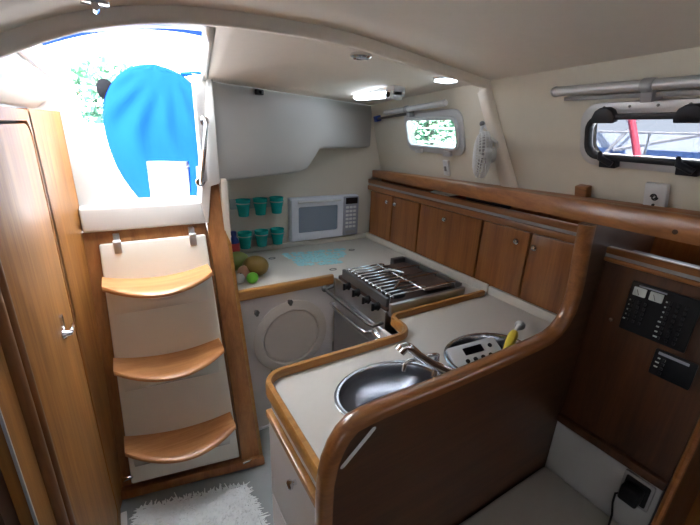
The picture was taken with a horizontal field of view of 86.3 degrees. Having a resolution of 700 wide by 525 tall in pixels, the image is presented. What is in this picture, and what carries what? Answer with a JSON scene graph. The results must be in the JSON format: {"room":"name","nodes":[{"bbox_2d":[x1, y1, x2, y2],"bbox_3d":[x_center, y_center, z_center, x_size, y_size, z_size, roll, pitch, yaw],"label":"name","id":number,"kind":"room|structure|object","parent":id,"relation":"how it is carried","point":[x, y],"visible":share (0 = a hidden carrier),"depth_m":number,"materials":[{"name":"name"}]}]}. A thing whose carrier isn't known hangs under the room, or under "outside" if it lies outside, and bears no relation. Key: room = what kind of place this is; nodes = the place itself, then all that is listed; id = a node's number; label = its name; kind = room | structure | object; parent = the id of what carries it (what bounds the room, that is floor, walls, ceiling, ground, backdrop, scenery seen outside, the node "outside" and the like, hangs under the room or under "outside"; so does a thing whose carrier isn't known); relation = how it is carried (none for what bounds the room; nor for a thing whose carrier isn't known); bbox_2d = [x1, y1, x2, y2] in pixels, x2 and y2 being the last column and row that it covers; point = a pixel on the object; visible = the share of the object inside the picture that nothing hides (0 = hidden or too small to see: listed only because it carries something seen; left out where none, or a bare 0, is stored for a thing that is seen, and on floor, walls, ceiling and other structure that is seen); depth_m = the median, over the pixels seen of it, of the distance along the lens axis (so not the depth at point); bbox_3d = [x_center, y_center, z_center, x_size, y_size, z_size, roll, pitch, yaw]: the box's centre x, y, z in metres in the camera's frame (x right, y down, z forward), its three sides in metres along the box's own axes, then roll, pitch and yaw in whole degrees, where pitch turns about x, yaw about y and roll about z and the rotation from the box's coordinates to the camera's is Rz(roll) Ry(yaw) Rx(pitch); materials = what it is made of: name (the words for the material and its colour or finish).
{"room":"ship interior","nodes":[
{"label":"ship interior","id":0,"kind":"room"},
{"bbox_2d":[0,106,120,524],"bbox_3d":[-0.827,0.409,1.117,0.022,1.622,1.105,-9,22,-30],"label":"wall","id":1,"kind":"structure","parent":0,"point":[9,404],"depth_m":0.63,"materials":[{"name":"brown wood"}]},
{"bbox_2d":[0,120,19,524],"bbox_3d":[-0.825,0.424,1.078,0.018,1.620,1.120,-9,22,-30],"label":"trim","id":2,"kind":"structure","parent":1,"relation":"attached to","point":[8,515],"depth_m":0.58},
{"bbox_2d":[0,408,38,524],"bbox_3d":[-0.542,0.775,0.747,0.004,1.200,0.004,-9,22,-30],"label":"trim","id":3,"kind":"structure","parent":1,"relation":"attached to","point":[2,421],"depth_m":0.59,"materials":[{"name":"metal"}]},
{"bbox_2d":[0,54,48,108],"bbox_3d":[-0.725,-0.356,0.641,0.174,0.130,1.490,-9,22,-30],"label":"trim","id":4,"kind":"structure","parent":1,"relation":"attached to","point":[21,83],"depth_m":0.94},
{"bbox_2d":[0,259,76,524],"bbox_3d":[-0.595,0.540,0.777,0.028,1.580,0.080,-9,22,-30],"label":"trim","id":5,"kind":"structure","parent":1,"relation":"attached to","point":[12,343],"depth_m":0.67,"materials":[{"name":"brown wood"}]},
{"bbox_2d":[17,50,62,86],"bbox_3d":[-0.654,-0.413,0.684,0.041,0.066,1.422,-8,22,-28],"label":"trim","id":6,"kind":"structure","parent":1,"relation":"attached to","point":[24,54],"depth_m":1.03,"materials":[{"name":"white plastic"}]},
{"bbox_2d":[0,123,116,524],"bbox_3d":[-0.777,0.413,1.064,0.043,1.515,0.655,-9,22,-30],"label":"door","id":7,"kind":"structure","parent":1,"relation":"in","point":[29,257],"depth_m":0.94,"materials":[{"name":"brown wood"}]},
{"bbox_2d":[19,108,122,508],"bbox_3d":[-1.037,0.282,1.450,0.068,1.625,0.282,-5,21,-20],"label":"trim","id":8,"kind":"structure","parent":1,"relation":"attached to","point":[47,125],"depth_m":1.35,"materials":[{"name":"brown wood"}]},
{"bbox_2d":[121,511,126,524],"bbox_3d":[-0.860,1.155,1.429,0.023,0.006,0.475,-9,22,-30],"label":"trim","id":9,"kind":"structure","parent":1,"relation":"attached to","point":[123,514],"depth_m":1.59,"materials":[{"name":"white plastic"}]},
{"bbox_2d":[82,24,205,32],"bbox_3d":[-0.672,-0.427,0.799,0.320,0.367,0.901,18,25,38],"label":"trim","id":10,"kind":"structure","parent":1,"relation":"attached to","point":[166,26],"depth_m":1.02,"materials":[{"name":"white"}]},
{"bbox_2d":[0,5,518,187],"bbox_3d":[-0.153,-0.414,1.115,1.961,0.521,0.227,-9,22,-30],"label":"ceiling beam","id":11,"kind":"structure","parent":1,"relation":"attached to","point":[27,36],"depth_m":0.91,"materials":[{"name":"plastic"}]},
{"bbox_2d":[99,183,136,199],"bbox_3d":[-1.959,-0.630,4.210,3.600,0.040,5.250,-9,22,-30],"label":"floor","id":12,"kind":"structure","parent":0,"point":[109,191],"depth_m":4.83,"materials":[{"name":"white"}]},
{"bbox_2d":[74,85,95,88],"bbox_3d":[-2.831,-1.739,5.275,3.324,1.276,0.263,-11,23,-33],"label":"rail","id":13,"kind":"object","parent":12,"relation":"on","point":[77,86],"visible":0.04,"depth_m":4.77,"materials":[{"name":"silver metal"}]},
{"bbox_2d":[96,78,110,98],"bbox_3d":[-3.138,-2.076,4.832,0.200,0.560,0.260,-9,22,-30],"label":"outboard motor","id":14,"kind":"object","parent":13,"relation":"attached to","point":[102,85],"visible":0.42,"depth_m":4.69,"materials":[{"name":"metal"}]},
{"bbox_2d":[84,123,125,183],"bbox_3d":[-2.970,-1.643,5.671,3.600,0.820,0.250,-9,22,-30],"label":"trim","id":15,"kind":"structure","parent":12,"relation":"on","point":[107,172],"depth_m":5.24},
{"bbox_2d":[146,161,189,196],"bbox_3d":[-1.811,-0.850,3.691,0.400,0.730,0.300,-9,22,-30],"label":"pedestal","id":16,"kind":"object","parent":12,"relation":"on","point":[178,183],"visible":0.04,"depth_m":3.63,"materials":[{"name":"metal"}]},
{"bbox_2d":[103,64,200,197],"bbox_3d":[-1.708,-1.141,3.438,0.918,1.215,0.295,-9,22,-30],"label":"wheel cover","id":17,"kind":"object","parent":16,"relation":"attached to","point":[148,109],"visible":0.82,"depth_m":3.28,"materials":[{"name":"blue fabric"}]},
{"bbox_2d":[83,223,240,485],"bbox_3d":[-0.771,0.450,1.661,0.602,1.189,0.277,-9,22,-30],"label":"wall","id":18,"kind":"structure","parent":0,"point":[92,240],"depth_m":1.57,"materials":[{"name":"brown wood"}]},
{"bbox_2d":[12,46,103,206],"bbox_3d":[-1.129,-0.430,1.361,0.337,0.640,0.115,-9,22,-30],"label":"trim","id":19,"kind":"structure","parent":18,"relation":"attached to","point":[63,99],"depth_m":1.35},
{"bbox_2d":[79,195,205,232],"bbox_3d":[-0.891,-0.231,1.636,0.462,0.100,0.280,-9,22,-30],"label":"trim","id":20,"kind":"structure","parent":18,"relation":"on","point":[131,213],"depth_m":1.52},
{"bbox_2d":[99,227,251,482],"bbox_3d":[-0.748,0.460,1.608,0.546,1.149,0.368,-9,22,-30],"label":"ladder","id":21,"kind":"object","parent":18,"relation":"attached to","point":[169,367],"visible":1,"depth_m":1.61,"materials":[{"name":"brown wood"}]},
{"bbox_2d":[121,453,264,499],"bbox_3d":[-0.734,1.012,1.780,0.640,0.049,0.049,-5,21,-19],"label":"trim","id":22,"kind":"structure","parent":18,"relation":"attached to","point":[142,488],"depth_m":1.75,"materials":[{"name":"brown wood"}]},
{"bbox_2d":[197,79,219,222],"bbox_3d":[-0.623,-0.473,1.603,0.088,0.600,0.100,-9,22,-30],"label":"wall","id":23,"kind":"structure","parent":0,"point":[212,164],"depth_m":1.58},
{"bbox_2d":[196,116,208,185],"bbox_3d":[-0.602,-0.452,1.533,0.075,0.280,0.050,-9,22,-30],"label":"handle","id":24,"kind":"object","parent":23,"relation":"attached to","point":[204,120],"visible":1,"depth_m":1.51,"materials":[{"name":"silver metal"}]},
{"bbox_2d":[200,26,214,80],"bbox_3d":[-0.478,-0.716,1.243,0.020,0.153,0.525,-6,21,-22],"label":"trim","id":25,"kind":"structure","parent":23,"relation":"attached to","point":[208,35],"depth_m":1.20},
{"bbox_2d":[196,166,230,241],"bbox_3d":[-0.716,-0.132,1.978,0.025,0.680,0.590,-9,22,-30],"label":"wall","id":26,"kind":"structure","parent":0,"point":[223,182],"depth_m":1.67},
{"bbox_2d":[207,184,262,458],"bbox_3d":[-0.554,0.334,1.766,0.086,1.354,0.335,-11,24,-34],"label":"trim","id":27,"kind":"structure","parent":26,"relation":"attached to","point":[234,350],"depth_m":1.76,"materials":[{"name":"brown wood"}]},
{"bbox_2d":[120,341,333,524],"bbox_3d":[-0.067,1.440,0.770,3.250,0.030,4.230,-9,22,-30],"label":"floor","id":28,"kind":"structure","parent":0,"point":[259,478],"depth_m":1.75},
{"bbox_2d":[130,482,269,524],"bbox_3d":[-0.621,1.113,1.549,0.561,0.017,0.512,-9,22,-30],"label":"mat","id":29,"kind":"object","parent":28,"relation":"on","point":[227,506],"visible":1,"depth_m":1.63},
{"bbox_2d":[240,283,333,427],"bbox_3d":[-0.476,0.434,2.292,0.520,0.800,0.638,-9,22,-30],"label":"base cabinet","id":30,"kind":"object","parent":28,"relation":"on","point":[280,330],"visible":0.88,"depth_m":1.99,"materials":[{"name":"white laminate"}]},
{"bbox_2d":[236,232,488,301],"bbox_3d":[-0.060,0.053,2.113,1.170,0.082,1.149,-9,22,-30],"label":"countertop","id":31,"kind":"structure","parent":30,"relation":"on","point":[283,275],"depth_m":2.24,"materials":[{"name":"white laminate"}]},
{"bbox_2d":[231,231,239,251],"bbox_3d":[-0.691,-0.102,2.230,0.062,0.175,0.062,-9,22,-30],"label":"bottle","id":32,"kind":"object","parent":31,"relation":"on","point":[235,242],"visible":0.63,"depth_m":2.20,"materials":[{"name":"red plastic"}]},
{"bbox_2d":[233,251,247,270],"bbox_3d":[-0.628,-0.008,2.073,0.149,0.104,0.120,-9,22,-30],"label":"mango","id":33,"kind":"object","parent":31,"relation":"on","point":[239,257],"visible":0.46,"depth_m":2.03,"materials":[{"name":"green food"}]},
{"bbox_2d":[236,273,244,283],"bbox_3d":[-0.564,0.081,1.913,0.048,0.058,0.052,-9,22,-30],"label":"garlic","id":34,"kind":"object","parent":31,"relation":"on","point":[240,277],"visible":0.77,"depth_m":1.90,"materials":[{"name":"white food"}]},
{"bbox_2d":[237,265,249,277],"bbox_3d":[-0.560,0.047,1.968,0.066,0.069,0.066,-9,22,-30],"label":"onion","id":35,"kind":"object","parent":31,"relation":"on","point":[243,269],"visible":0.6,"depth_m":1.94,"materials":[{"name":"food"}]},
{"bbox_2d":[246,272,258,283],"bbox_3d":[-0.499,0.078,1.913,0.065,0.058,0.061,-9,22,-30],"label":"lime","id":36,"kind":"object","parent":31,"relation":"on","point":[252,277],"visible":1,"depth_m":1.89,"materials":[{"name":"green food"}]},
{"bbox_2d":[242,256,268,275],"bbox_3d":[-0.505,0.018,2.002,0.129,0.110,0.132,-9,22,-30],"label":"papaya","id":37,"kind":"object","parent":31,"relation":"on","point":[259,265],"visible":0.76,"depth_m":1.96,"materials":[{"name":"food"}]},
{"bbox_2d":[282,248,346,265],"bbox_3d":[-0.188,-0.034,2.352,0.438,0.004,0.290,-5,21,-21],"label":"placemat","id":38,"kind":"object","parent":31,"relation":"on","point":[308,258],"visible":1,"depth_m":2.35,"materials":[{"name":"teal plastic"}]},
{"bbox_2d":[266,329,390,524],"bbox_3d":[-0.058,0.773,1.404,0.344,0.806,0.786,11,21,22],"label":"base cabinet","id":39,"kind":"object","parent":28,"relation":"on","point":[293,484],"visible":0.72,"depth_m":1.11,"materials":[{"name":"white laminate"}]},
{"bbox_2d":[265,286,556,481],"bbox_3d":[0.318,0.321,1.393,1.256,0.075,0.563,-9,22,-30],"label":"countertop","id":40,"kind":"structure","parent":39,"relation":"on","point":[301,394],"depth_m":1.36,"materials":[{"name":"white laminate"}]},
{"bbox_2d":[334,360,440,415],"bbox_3d":[0.130,0.474,1.201,0.392,0.172,0.278,-9,22,-30],"label":"sink","id":41,"kind":"object","parent":40,"relation":"in","point":[368,383],"visible":0.21,"depth_m":1.29,"materials":[{"name":"metal"}]},
{"bbox_2d":[402,353,439,377],"bbox_3d":[0.224,0.334,1.185,0.177,0.120,0.032,-11,23,-32],"label":"faucet","id":42,"kind":"object","parent":40,"relation":"on","point":[436,356],"visible":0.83,"depth_m":1.19,"materials":[{"name":"silver metal"}]},
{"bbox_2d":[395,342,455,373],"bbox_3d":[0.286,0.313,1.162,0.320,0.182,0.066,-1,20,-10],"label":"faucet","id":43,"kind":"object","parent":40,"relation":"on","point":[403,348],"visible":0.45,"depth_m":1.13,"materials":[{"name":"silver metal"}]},
{"bbox_2d":[444,332,520,367],"bbox_3d":[0.515,0.406,1.409,0.380,0.152,0.279,-9,22,-30],"label":"sink","id":44,"kind":"object","parent":40,"relation":"in","point":[500,339],"visible":0.18,"depth_m":1.50,"materials":[{"name":"metal"}]},
{"bbox_2d":[446,337,501,366],"bbox_3d":[0.472,0.364,1.369,0.217,0.114,0.146,-5,21,-19],"label":"control unit","id":45,"kind":"object","parent":44,"relation":"in","point":[463,354],"visible":0.48,"depth_m":1.38,"materials":[{"name":"white plastic"}]},
{"bbox_2d":[503,320,524,348],"bbox_3d":[0.617,0.280,1.414,0.040,0.063,0.210,17,24,35],"label":"dish brush","id":46,"kind":"object","parent":44,"relation":"on","point":[512,336],"visible":0.91,"depth_m":1.39,"materials":[{"name":"yellow plastic"}]},
{"bbox_2d":[321,256,464,351],"bbox_3d":[0.208,0.483,2.039,0.553,0.913,0.565,-9,22,-30],"label":"stove","id":47,"kind":"object","parent":28,"relation":"on","point":[365,303],"visible":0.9,"depth_m":1.86,"materials":[{"name":"metal"}]},
{"bbox_2d":[339,268,452,311],"bbox_3d":[0.246,0.113,1.953,0.460,0.018,0.450,-9,22,-30],"label":"cooktop","id":48,"kind":"object","parent":47,"relation":"in","point":[381,306],"depth_m":1.84,"materials":[{"name":"silver metal"}]},
{"bbox_2d":[315,222,654,524],"bbox_3d":[0.487,0.563,1.212,1.319,1.372,0.044,-9,22,-30],"label":"wall","id":49,"kind":"structure","parent":28,"relation":"on","point":[440,449],"depth_m":1.07,"materials":[{"name":"brown wood"}]},
{"bbox_2d":[459,421,664,524],"bbox_3d":[0.564,0.958,1.184,0.675,0.652,0.327,-9,22,-30],"label":"seat","id":50,"kind":"object","parent":28,"relation":"on","point":[578,481],"visible":0.7,"depth_m":1.27,"materials":[{"name":"white plastic"}]},
{"bbox_2d":[459,467,618,524],"bbox_3d":[0.554,0.912,1.160,0.648,0.094,0.326,-9,22,-30],"label":"cushion","id":51,"kind":"object","parent":50,"relation":"on","point":[547,496],"depth_m":1.27,"materials":[{"name":"white fabric"}]},
{"bbox_2d":[618,469,656,511],"bbox_3d":[0.893,0.711,1.165,0.011,0.100,0.082,-9,22,-30],"label":"socket plate","id":52,"kind":"object","parent":50,"relation":"attached to","point":[649,489],"visible":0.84,"depth_m":1.15,"materials":[{"name":"grey plastic"}]},
{"bbox_2d":[608,480,644,524],"bbox_3d":[0.821,0.779,1.155,0.140,0.179,0.063,-9,22,-30],"label":"charger","id":53,"kind":"object","parent":52,"relation":"attached to","point":[629,493],"visible":1,"depth_m":1.14,"materials":[{"name":"black plastic"}]},
{"bbox_2d":[191,80,381,341],"bbox_3d":[-0.271,-0.204,2.626,1.400,1.820,0.045,-9,22,-30],"label":"wall","id":54,"kind":"structure","parent":0,"point":[332,171],"depth_m":2.48,"materials":[{"name":"white paint"}]},
{"bbox_2d":[229,197,283,209],"bbox_3d":[-0.554,-0.359,2.296,0.340,0.063,0.100,-9,22,-30],"label":"rack","id":55,"kind":"object","parent":54,"relation":"attached to","point":[233,203],"visible":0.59,"depth_m":2.27,"materials":[{"name":"clear plastic"}]},
{"bbox_2d":[235,198,249,216],"bbox_3d":[-0.641,-0.329,2.247,0.088,0.102,0.087,-9,22,-30],"label":"tumbler","id":56,"kind":"object","parent":55,"relation":"in","point":[243,210],"visible":0.99,"depth_m":2.22,"materials":[{"name":"teal plastic"}]},
{"bbox_2d":[253,197,266,215],"bbox_3d":[-0.551,-0.345,2.299,0.088,0.102,0.087,-9,22,-30],"label":"tumbler","id":57,"kind":"object","parent":55,"relation":"in","point":[260,209],"visible":0.96,"depth_m":2.27,"materials":[{"name":"teal plastic"}]},
{"bbox_2d":[269,196,283,213],"bbox_3d":[-0.461,-0.362,2.350,0.088,0.102,0.087,-9,22,-30],"label":"tumbler","id":58,"kind":"object","parent":55,"relation":"in","point":[276,208],"visible":0.97,"depth_m":2.33,"materials":[{"name":"teal plastic"}]},
{"bbox_2d":[255,89,263,94],"bbox_3d":[-0.412,-0.781,1.712,0.026,0.024,0.044,14,23,31],"label":"plug","id":59,"kind":"object","parent":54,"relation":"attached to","point":[257,91],"visible":1,"depth_m":1.70,"materials":[{"name":"black plastic"}]},
{"bbox_2d":[236,228,284,239],"bbox_3d":[-0.562,-0.168,2.363,0.340,0.063,0.100,-9,22,-30],"label":"rack","id":60,"kind":"object","parent":54,"relation":"attached to","point":[269,231],"visible":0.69,"depth_m":2.38,"materials":[{"name":"clear plastic"}]},
{"bbox_2d":[237,230,251,248],"bbox_3d":[-0.649,-0.138,2.314,0.088,0.102,0.087,-9,22,-30],"label":"tumbler","id":61,"kind":"object","parent":60,"relation":"in","point":[245,243],"visible":0.98,"depth_m":2.29,"materials":[{"name":"teal plastic"}]},
{"bbox_2d":[254,229,268,246],"bbox_3d":[-0.559,-0.155,2.366,0.088,0.102,0.087,-9,22,-30],"label":"tumbler","id":62,"kind":"object","parent":60,"relation":"in","point":[261,241],"visible":0.98,"depth_m":2.34,"materials":[{"name":"teal plastic"}]},
{"bbox_2d":[270,227,283,244],"bbox_3d":[-0.469,-0.171,2.417,0.088,0.102,0.087,-9,22,-30],"label":"tumbler","id":63,"kind":"object","parent":60,"relation":"in","point":[277,238],"visible":0.97,"depth_m":2.39,"materials":[{"name":"teal plastic"}]},
{"bbox_2d":[192,73,371,182],"bbox_3d":[-0.362,-0.783,2.254,0.499,0.428,1.566,15,23,32],"label":"wall panel","id":64,"kind":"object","parent":54,"relation":"attached to","point":[270,133],"depth_m":1.85,"materials":[{"name":"white plastic"}]},
{"bbox_2d":[288,194,358,241],"bbox_3d":[-0.232,-0.349,2.693,0.530,0.292,0.309,-9,22,-30],"label":"microwave","id":65,"kind":"object","parent":54,"relation":"attached to","point":[309,217],"visible":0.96,"depth_m":2.57,"materials":[{"name":"white plastic"}]},
{"bbox_2d":[208,27,468,105],"bbox_3d":[-0.067,-0.875,1.750,1.333,0.147,1.228,-9,22,-30],"label":"ceiling","id":66,"kind":"structure","parent":0,"point":[261,60],"depth_m":1.46,"materials":[{"name":"plastic"}]},
{"bbox_2d":[350,51,371,59],"bbox_3d":[0.038,-0.716,1.293,0.076,0.018,0.076,-9,22,-30],"label":"recessed light","id":67,"kind":"object","parent":66,"relation":"in","point":[358,55],"visible":0.98,"depth_m":1.27,"materials":[{"name":"silver metal"}]},
{"bbox_2d":[353,85,404,99],"bbox_3d":[0.129,-0.868,1.926,0.095,0.066,0.375,-9,22,-30],"label":"lamp","id":68,"kind":"object","parent":66,"relation":"attached to","point":[393,92],"visible":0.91,"depth_m":1.82,"materials":[{"name":"white plastic"}]},
{"bbox_2d":[354,92,385,99],"bbox_3d":[0.121,-0.868,1.946,0.062,0.028,0.305,-9,22,-30],"label":"diffuser","id":69,"kind":"object","parent":68,"relation":"attached to","point":[365,95],"depth_m":1.93,"materials":[{"name":"white plastic"}]},
{"bbox_2d":[433,76,456,82],"bbox_3d":[0.396,-0.760,1.540,0.080,0.029,0.075,-9,22,-30],"label":"recessed light","id":70,"kind":"object","parent":66,"relation":"in","point":[441,79],"visible":0.66,"depth_m":1.52,"materials":[{"name":"white plastic"}]},
{"bbox_2d":[434,78,456,82],"bbox_3d":[0.396,-0.751,1.544,0.070,0.010,0.065,-9,22,-30],"label":"diffuser","id":71,"kind":"object","parent":70,"relation":"attached to","point":[441,80],"depth_m":1.53,"materials":[{"name":"white plastic"}]},
{"bbox_2d":[0,0,699,79],"bbox_3d":[0.282,0.152,-0.203,3.268,0.751,3.092,-9,22,-30],"label":"ceiling","id":72,"kind":"structure","parent":0,"point":[488,39],"depth_m":0.89,"materials":[{"name":"plastic"}]},
{"bbox_2d":[15,44,46,62],"bbox_3d":[-1.056,-0.576,0.900,0.445,0.055,0.680,-9,22,-30],"label":"trim","id":73,"kind":"structure","parent":72,"relation":"attached to","point":[38,53],"depth_m":1.15,"materials":[{"name":"white"}]},
{"bbox_2d":[80,0,109,13],"bbox_3d":[-0.478,-0.486,0.700,0.050,0.039,0.061,-9,22,-30],"label":"hatch catch","id":74,"kind":"object","parent":72,"relation":"attached to","point":[95,4],"visible":1,"depth_m":0.70,"materials":[{"name":"silver metal"}]},
{"bbox_2d":[371,47,699,210],"bbox_3d":[0.950,-0.249,0.867,0.189,0.568,4.408,-6,21,-22],"label":"wall","id":75,"kind":"structure","parent":0,"point":[541,130],"depth_m":1.38,"materials":[{"name":"paint"}]},
{"bbox_2d":[373,99,465,156],"bbox_3d":[0.345,-0.764,2.130,0.135,0.262,0.869,-6,21,-22],"label":"window","id":76,"kind":"structure","parent":75,"relation":"in","point":[454,115],"depth_m":1.93,"materials":[{"name":"glass"}]},
{"bbox_2d":[443,160,449,175],"bbox_3d":[0.515,-0.505,1.992,0.034,0.081,0.042,-6,21,-22],"label":"switch plate","id":77,"kind":"object","parent":75,"relation":"attached to","point":[446,167],"visible":1,"depth_m":1.98,"materials":[{"name":"white plastic"}]},
{"bbox_2d":[472,121,497,177],"bbox_3d":[0.570,-0.483,1.569,0.094,0.254,0.197,6,20,11],"label":"fan","id":78,"kind":"object","parent":75,"relation":"attached to","point":[489,154],"visible":0.98,"depth_m":1.55,"materials":[{"name":"white plastic"}]},
{"bbox_2d":[575,184,591,196],"bbox_3d":[0.816,-0.243,1.308,0.042,0.059,0.044,-6,21,-22],"label":"wood block","id":79,"kind":"object","parent":75,"relation":"attached to","point":[581,190],"visible":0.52,"depth_m":1.29,"materials":[{"name":"brown wood"}]},
{"bbox_2d":[550,75,699,176],"bbox_3d":[0.845,-0.362,0.997,0.131,0.242,0.681,-6,21,-22],"label":"window","id":80,"kind":"structure","parent":75,"relation":"in","point":[661,128],"depth_m":1.06,"materials":[{"name":"glass"}]},
{"bbox_2d":[643,181,670,206],"bbox_3d":[0.905,-0.192,1.105,0.038,0.087,0.060,-6,21,-22],"label":"socket plate","id":81,"kind":"object","parent":75,"relation":"attached to","point":[655,193],"visible":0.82,"depth_m":1.09,"materials":[{"name":"white plastic"}]},
{"bbox_2d":[382,179,699,524],"bbox_3d":[1.300,0.572,1.300,0.040,1.360,4.200,-9,22,-30],"label":"wall","id":82,"kind":"structure","parent":0,"point":[680,251],"depth_m":1.37,"materials":[{"name":"brown wood"}]},
{"bbox_2d":[369,190,421,252],"bbox_3d":[0.305,-0.311,2.531,0.116,0.360,0.533,-9,22,-30],"label":"locker","id":83,"kind":"object","parent":82,"relation":"attached to","point":[393,219],"visible":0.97,"depth_m":2.48,"materials":[{"name":"brown wood"}]},
{"bbox_2d":[416,204,485,277],"bbox_3d":[0.567,-0.157,2.124,0.116,0.360,0.468,-9,22,-30],"label":"locker","id":84,"kind":"object","parent":82,"relation":"attached to","point":[450,239],"visible":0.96,"depth_m":2.08,"materials":[{"name":"brown wood"}]},
{"bbox_2d":[368,179,577,243],"bbox_3d":[0.610,-0.324,2.058,0.140,0.076,1.670,-9,22,-30],"label":"shelf","id":85,"kind":"object","parent":82,"relation":"attached to","point":[544,226],"visible":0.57,"depth_m":1.84,"materials":[{"name":"brown wood"}]},
{"bbox_2d":[431,190,455,195],"bbox_3d":[0.538,-0.391,2.103,0.076,0.013,0.174,-9,22,-30],"label":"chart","id":86,"kind":"object","parent":85,"relation":"on","point":[434,191],"visible":0.73,"depth_m":2.08,"materials":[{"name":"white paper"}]},
{"bbox_2d":[452,195,465,198],"bbox_3d":[0.603,-0.359,2.069,0.079,0.032,0.090,-9,22,-30],"label":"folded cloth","id":87,"kind":"object","parent":85,"relation":"on","point":[457,196],"visible":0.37,"depth_m":2.04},
{"bbox_2d":[475,221,573,313],"bbox_3d":[0.830,-0.001,1.713,0.116,0.360,0.543,-9,22,-30],"label":"locker","id":88,"kind":"object","parent":82,"relation":"attached to","point":[533,268],"visible":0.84,"depth_m":1.70,"materials":[{"name":"brown wood"}]},
{"bbox_2d":[372,170,699,245],"bbox_3d":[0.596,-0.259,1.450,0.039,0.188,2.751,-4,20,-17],"label":"trim","id":89,"kind":"structure","parent":82,"relation":"attached to","point":[680,227],"depth_m":1.12,"materials":[{"name":"brown wood"}]},
{"bbox_2d":[651,415,699,524],"bbox_3d":[1.077,0.613,1.158,0.375,1.360,0.022,-9,22,-30],"label":"wall","id":90,"kind":"structure","parent":0,"point":[688,489],"depth_m":1.15,"materials":[{"name":"brown wood"}]},
{"bbox_2d":[556,246,699,490],"bbox_3d":[0.958,0.295,1.180,0.268,0.656,0.335,-9,22,-30],"label":"electrical panel","id":91,"kind":"object","parent":90,"relation":"attached to","point":[642,420],"depth_m":1.12,"materials":[{"name":"brown wood"}]},
{"bbox_2d":[633,250,699,267],"bbox_3d":[0.972,0.024,1.088,0.180,0.008,0.331,-9,22,-30],"label":"shelf","id":92,"kind":"object","parent":91,"relation":"attached to","point":[633,250],"depth_m":1.18,"materials":[{"name":"brown wood"}]},
{"bbox_2d":[650,417,699,524],"bbox_3d":[0.934,0.636,1.074,0.066,1.360,0.020,-9,22,-30],"label":"trim","id":93,"kind":"structure","parent":90,"relation":"attached to","point":[694,440],"depth_m":1.06,"materials":[{"name":"brown wood"}]},
{"bbox_3d":[-0.091,2.191,0.772,120.000,0.050,120.000,-9,22,-30],"label":"water","id":94,"kind":"object","parent":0,"visible":0},
{"bbox_2d":[417,127,696,159],"bbox_3d":[4.506,-4.088,4.458,2.413,9.700,10.000,-9,22,-30],"label":"yacht","id":95,"kind":"object","parent":94,"relation":"on","point":[418,127],"visible":0.09,"depth_m":7.45,"materials":[{"name":"metal"}]},
{"label":"outside","id":96,"kind":"structure","parent":0,"visible":0},
{"bbox_2d":[42,28,201,45],"bbox_3d":[-0.553,-0.952,1.342,1.150,0.317,1.200,-9,22,-30],"label":"hood","id":97,"kind":"object","parent":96,"point":[193,32],"visible":0.06,"depth_m":1.74,"materials":[{"name":"blue fabric"}]},
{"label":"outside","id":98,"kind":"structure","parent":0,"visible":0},
{"bbox_2d":[68,54,132,123],"bbox_3d":[-7.068,-4.120,11.201,3.387,3.801,3.081,-9,22,-30],"label":"tree","id":99,"kind":"object","parent":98,"point":[89,78],"visible":0.35,"depth_m":10.16,"materials":[{"name":"green plant"}]},
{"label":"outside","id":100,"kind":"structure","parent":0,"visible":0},
{"bbox_2d":[413,120,455,146],"bbox_3d":[2.630,-4.049,12.376,3.856,3.647,3.525,-9,22,-30],"label":"tree","id":101,"kind":"object","parent":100,"point":[427,134],"visible":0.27,"depth_m":12.11,"materials":[{"name":"green plant"}]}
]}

